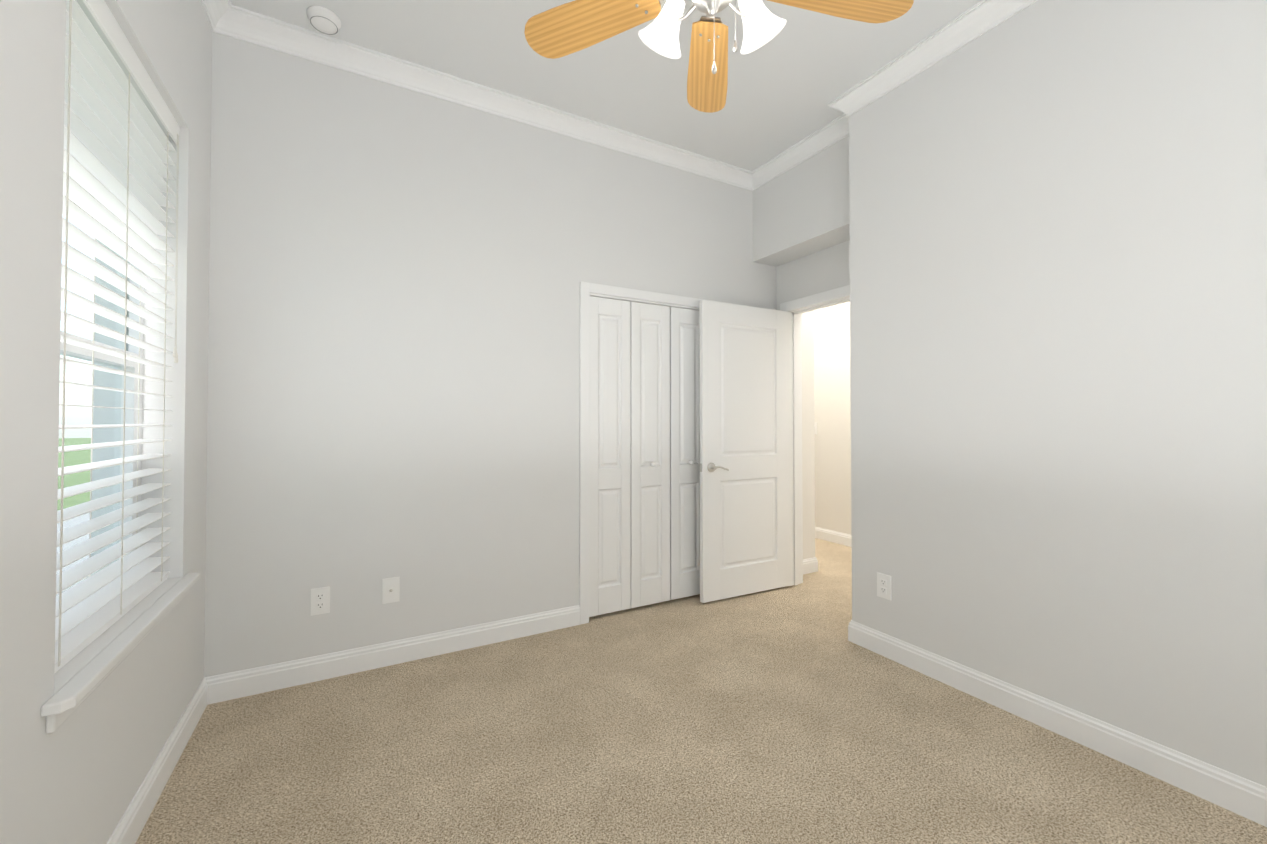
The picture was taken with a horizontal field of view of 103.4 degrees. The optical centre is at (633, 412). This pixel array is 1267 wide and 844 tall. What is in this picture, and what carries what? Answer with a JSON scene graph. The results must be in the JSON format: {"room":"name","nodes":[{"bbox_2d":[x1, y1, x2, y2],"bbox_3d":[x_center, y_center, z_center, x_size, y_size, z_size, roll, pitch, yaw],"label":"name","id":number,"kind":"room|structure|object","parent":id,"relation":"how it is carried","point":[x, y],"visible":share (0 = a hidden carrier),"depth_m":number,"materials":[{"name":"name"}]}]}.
{"room":"empty bedroom","nodes":[
{"label":"empty bedroom","id":0,"kind":"room"},
{"bbox_2d":[0,0,211,843],"bbox_3d":[-1.158,-0.284,0.666,0.250,3.050,3.600,0,-1,-29],"label":"wall","id":1,"kind":"structure","parent":0,"point":[78,775],"depth_m":1.15,"materials":[{"name":"white paint"}]},
{"bbox_2d":[56,219,143,595],"bbox_3d":[-1.610,-0.243,1.426,0.060,1.710,0.925,0,-1,-29],"label":"window","id":2,"kind":"structure","parent":1,"relation":"in","point":[117,363],"depth_m":1.76,"materials":[{"name":"glass"}]},
{"bbox_2d":[54,0,178,673],"bbox_3d":[-1.529,-0.243,1.471,0.087,1.704,0.913,0,-1,-29],"label":"window blinds","id":3,"kind":"object","parent":2,"relation":"attached to","point":[120,123],"visible":0.83,"depth_m":1.45,"materials":[{"name":"white plastic"}]},
{"bbox_2d":[41,572,200,733],"bbox_3d":[-1.512,0.648,1.467,0.165,0.070,1.035,0,-1,-29],"label":"window sill","id":4,"kind":"structure","parent":1,"relation":"attached to","point":[84,674],"depth_m":1.29,"materials":[{"name":"white painted wood"}]},
{"bbox_2d":[107,676,210,843],"bbox_3d":[-1.042,1.185,0.708,0.015,0.114,3.360,0,-1,-29],"label":"baseboard","id":5,"kind":"structure","parent":1,"relation":"attached to","point":[133,821],"depth_m":1.65,"materials":[{"name":"white paint"}]},
{"bbox_2d":[201,0,236,38],"bbox_3d":[-1.014,-1.760,0.769,0.080,0.095,3.360,0,-1,-29],"label":"crown molding","id":6,"kind":"structure","parent":1,"relation":"attached to","point":[221,14],"depth_m":2.19,"materials":[{"name":"white paint"}]},
{"bbox_2d":[204,32,776,677],"bbox_3d":[-0.410,-0.247,3.074,3.400,3.050,0.120,0,-1,-29],"label":"wall","id":7,"kind":"structure","parent":0,"point":[398,274],"depth_m":2.57,"materials":[{"name":"white paint"}]},
{"bbox_2d":[311,586,329,615],"bbox_3d":[-1.491,0.895,2.380,0.078,0.124,0.011,0,-1,-29],"label":"electrical outlet","id":8,"kind":"object","parent":7,"relation":"attached to","point":[320,600],"visible":1,"depth_m":2.38,"materials":[{"name":"white plastic"}]},
{"bbox_2d":[382,577,399,603],"bbox_3d":[-1.224,0.896,2.524,0.078,0.124,0.018,0,-1,-29],"label":"outlet","id":9,"kind":"object","parent":7,"relation":"attached to","point":[390,589],"visible":1,"depth_m":2.52,"materials":[{"name":"white plastic"}]},
{"bbox_2d":[211,605,579,703],"bbox_3d":[-1.081,1.213,2.601,1.729,0.114,0.015,0,-1,-29],"label":"baseboard","id":10,"kind":"structure","parent":7,"relation":"attached to","point":[248,682],"depth_m":2.49,"materials":[{"name":"white paint"}]},
{"bbox_2d":[237,7,756,190],"bbox_3d":[-0.427,-1.727,2.972,3.070,0.095,0.080,0,-1,-29],"label":"crown molding","id":11,"kind":"structure","parent":7,"relation":"attached to","point":[252,27],"depth_m":2.70,"materials":[{"name":"white paint"}]},
{"bbox_2d":[589,296,669,616],"bbox_3d":[-0.012,0.265,3.228,0.603,1.986,0.069,0,-1,-29],"label":"closet door","id":12,"kind":"structure","parent":7,"relation":"in","point":[629,454],"depth_m":3.22,"materials":[{"name":"white paint"}]},
{"bbox_2d":[579,281,745,624],"bbox_3d":[0.231,0.243,3.415,1.341,2.080,0.136,0,-1,-29],"label":"trim","id":13,"kind":"structure","parent":7,"relation":"attached to","point":[587,290],"depth_m":3.05,"materials":[{"name":"white paint"}]},
{"bbox_2d":[670,307,699,599],"bbox_3d":[0.520,0.269,3.525,0.603,1.986,0.069,0,-1,-29],"label":"closet door","id":14,"kind":"structure","parent":7,"relation":"in","point":[684,459],"depth_m":3.44,"materials":[{"name":"white paint"}]},
{"bbox_2d":[230,0,980,170],"bbox_3d":[0.467,-1.836,2.837,5.180,0.120,5.770,0,-1,-29],"label":"ceiling","id":15,"kind":"structure","parent":0,"point":[795,76],"depth_m":2.53,"materials":[{"name":"white paint"}]},
{"bbox_2d":[307,5,340,34],"bbox_3d":[-1.396,-1.766,2.256,0.132,0.039,0.132,0,-1,-29],"label":"smoke detector","id":16,"kind":"object","parent":15,"relation":"attached to","point":[324,20],"visible":1,"depth_m":2.23,"materials":[{"name":"white plastic"}]},
{"bbox_2d":[524,0,913,112],"bbox_3d":[0.262,-1.380,1.435,1.264,0.836,1.212,0,-1,-29],"label":"fan","id":17,"kind":"object","parent":15,"relation":"hanging from","point":[565,29],"visible":1,"depth_m":1.63,"materials":[{"name":"brown wood"}]},
{"bbox_2d":[135,538,1266,843],"bbox_3d":[0.467,1.323,2.789,5.180,0.100,5.770,0,-1,-29],"label":"floor","id":18,"kind":"structure","parent":0,"point":[789,714],"depth_m":1.84,"materials":[{"name":"carpet"}]},
{"bbox_2d":[753,136,849,266],"bbox_3d":[1.233,-1.453,3.390,0.240,0.630,0.960,0,-1,-29],"label":"wall","id":19,"kind":"structure","parent":0,"point":[800,210],"depth_m":3.34,"materials":[{"name":"white paint"}]},
{"bbox_2d":[776,240,849,559],"bbox_3d":[0.981,-0.225,4.542,0.460,3.050,3.250,0,-1,-29],"label":"wall","id":20,"kind":"structure","parent":0,"point":[826,269],"depth_m":3.86,"materials":[{"name":"white paint"}]},
{"bbox_2d":[699,300,791,602],"bbox_3d":[0.814,0.257,3.543,0.811,2.024,0.136,0,-1,-27],"label":"entry door","id":21,"kind":"structure","parent":20,"relation":"in","point":[745,458],"depth_m":3.51,"materials":[{"name":"white paint"}]},
{"bbox_2d":[803,557,817,574],"bbox_3d":[1.340,1.234,3.981,0.315,0.114,0.040,0,-1,-29],"label":"baseboard","id":22,"kind":"structure","parent":20,"relation":"attached to","point":[810,565],"depth_m":4.04,"materials":[{"name":"white paint"}]},
{"bbox_2d":[780,285,849,585],"bbox_3d":[1.414,0.223,3.414,0.157,2.120,0.950,0,-1,-29],"label":"door frame","id":23,"kind":"structure","parent":20,"relation":"attached to","point":[796,308],"depth_m":3.75,"materials":[{"name":"white paint"}]},
{"bbox_2d":[814,302,850,534],"bbox_3d":[2.678,-0.233,4.045,0.120,3.050,5.770,0,-1,-29],"label":"wall","id":24,"kind":"structure","parent":0,"point":[832,399],"depth_m":5.08,"materials":[{"name":"white paint"}]},
{"bbox_2d":[815,527,851,546],"bbox_3d":[2.619,1.235,3.990,0.015,0.114,5.530,0,-1,-29],"label":"baseboard","id":25,"kind":"structure","parent":24,"relation":"attached to","point":[820,533],"depth_m":5.05,"materials":[{"name":"white paint"}]},
{"bbox_2d":[849,0,1266,786],"bbox_3d":[2.064,-0.266,1.843,0.525,3.050,2.520,0,-1,-29],"label":"wall","id":26,"kind":"structure","parent":0,"point":[1057,220],"depth_m":1.93,"materials":[{"name":"white paint"}]},
{"bbox_2d":[877,572,890,599],"bbox_3d":[1.313,0.909,2.623,0.011,0.124,0.078,0,-1,-29],"label":"electrical outlet","id":27,"kind":"object","parent":26,"relation":"attached to","point":[883,585],"visible":1,"depth_m":2.62,"materials":[{"name":"white plastic"}]},
{"bbox_2d":[749,0,1037,187],"bbox_3d":[1.629,-1.739,2.189,0.240,0.095,3.270,0,-1,-29],"label":"crown molding","id":28,"kind":"structure","parent":26,"relation":"attached to","point":[969,25],"depth_m":2.56,"materials":[{"name":"white paint"}]},
{"bbox_2d":[848,620,1266,826],"bbox_3d":[1.795,1.200,1.748,0.015,0.114,2.415,0,-1,-29],"label":"baseboard","id":29,"kind":"structure","parent":26,"relation":"attached to","point":[1225,789],"depth_m":1.88,"materials":[{"name":"white paint"}]},
{"label":"outside","id":30,"kind":"structure","parent":0,"visible":0},
{"bbox_2d":[57,438,90,510],"bbox_3d":[-28.054,1.292,-15.755,56.800,0.100,120.000,0,-1,-29],"label":"ground","id":31,"kind":"structure","parent":30,"point":[83,477],"depth_m":14.27,"materials":[{"name":"green plant"}]},
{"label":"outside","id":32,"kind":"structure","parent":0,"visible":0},
{"bbox_2d":[56,513,89,595],"bbox_3d":[-1.957,1.512,-1.215,2.950,0.100,120.000,0,-1,-29],"label":"patio","id":33,"kind":"structure","parent":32,"point":[74,523],"depth_m":6.17,"materials":[{"name":"grey concrete"}]}
]}

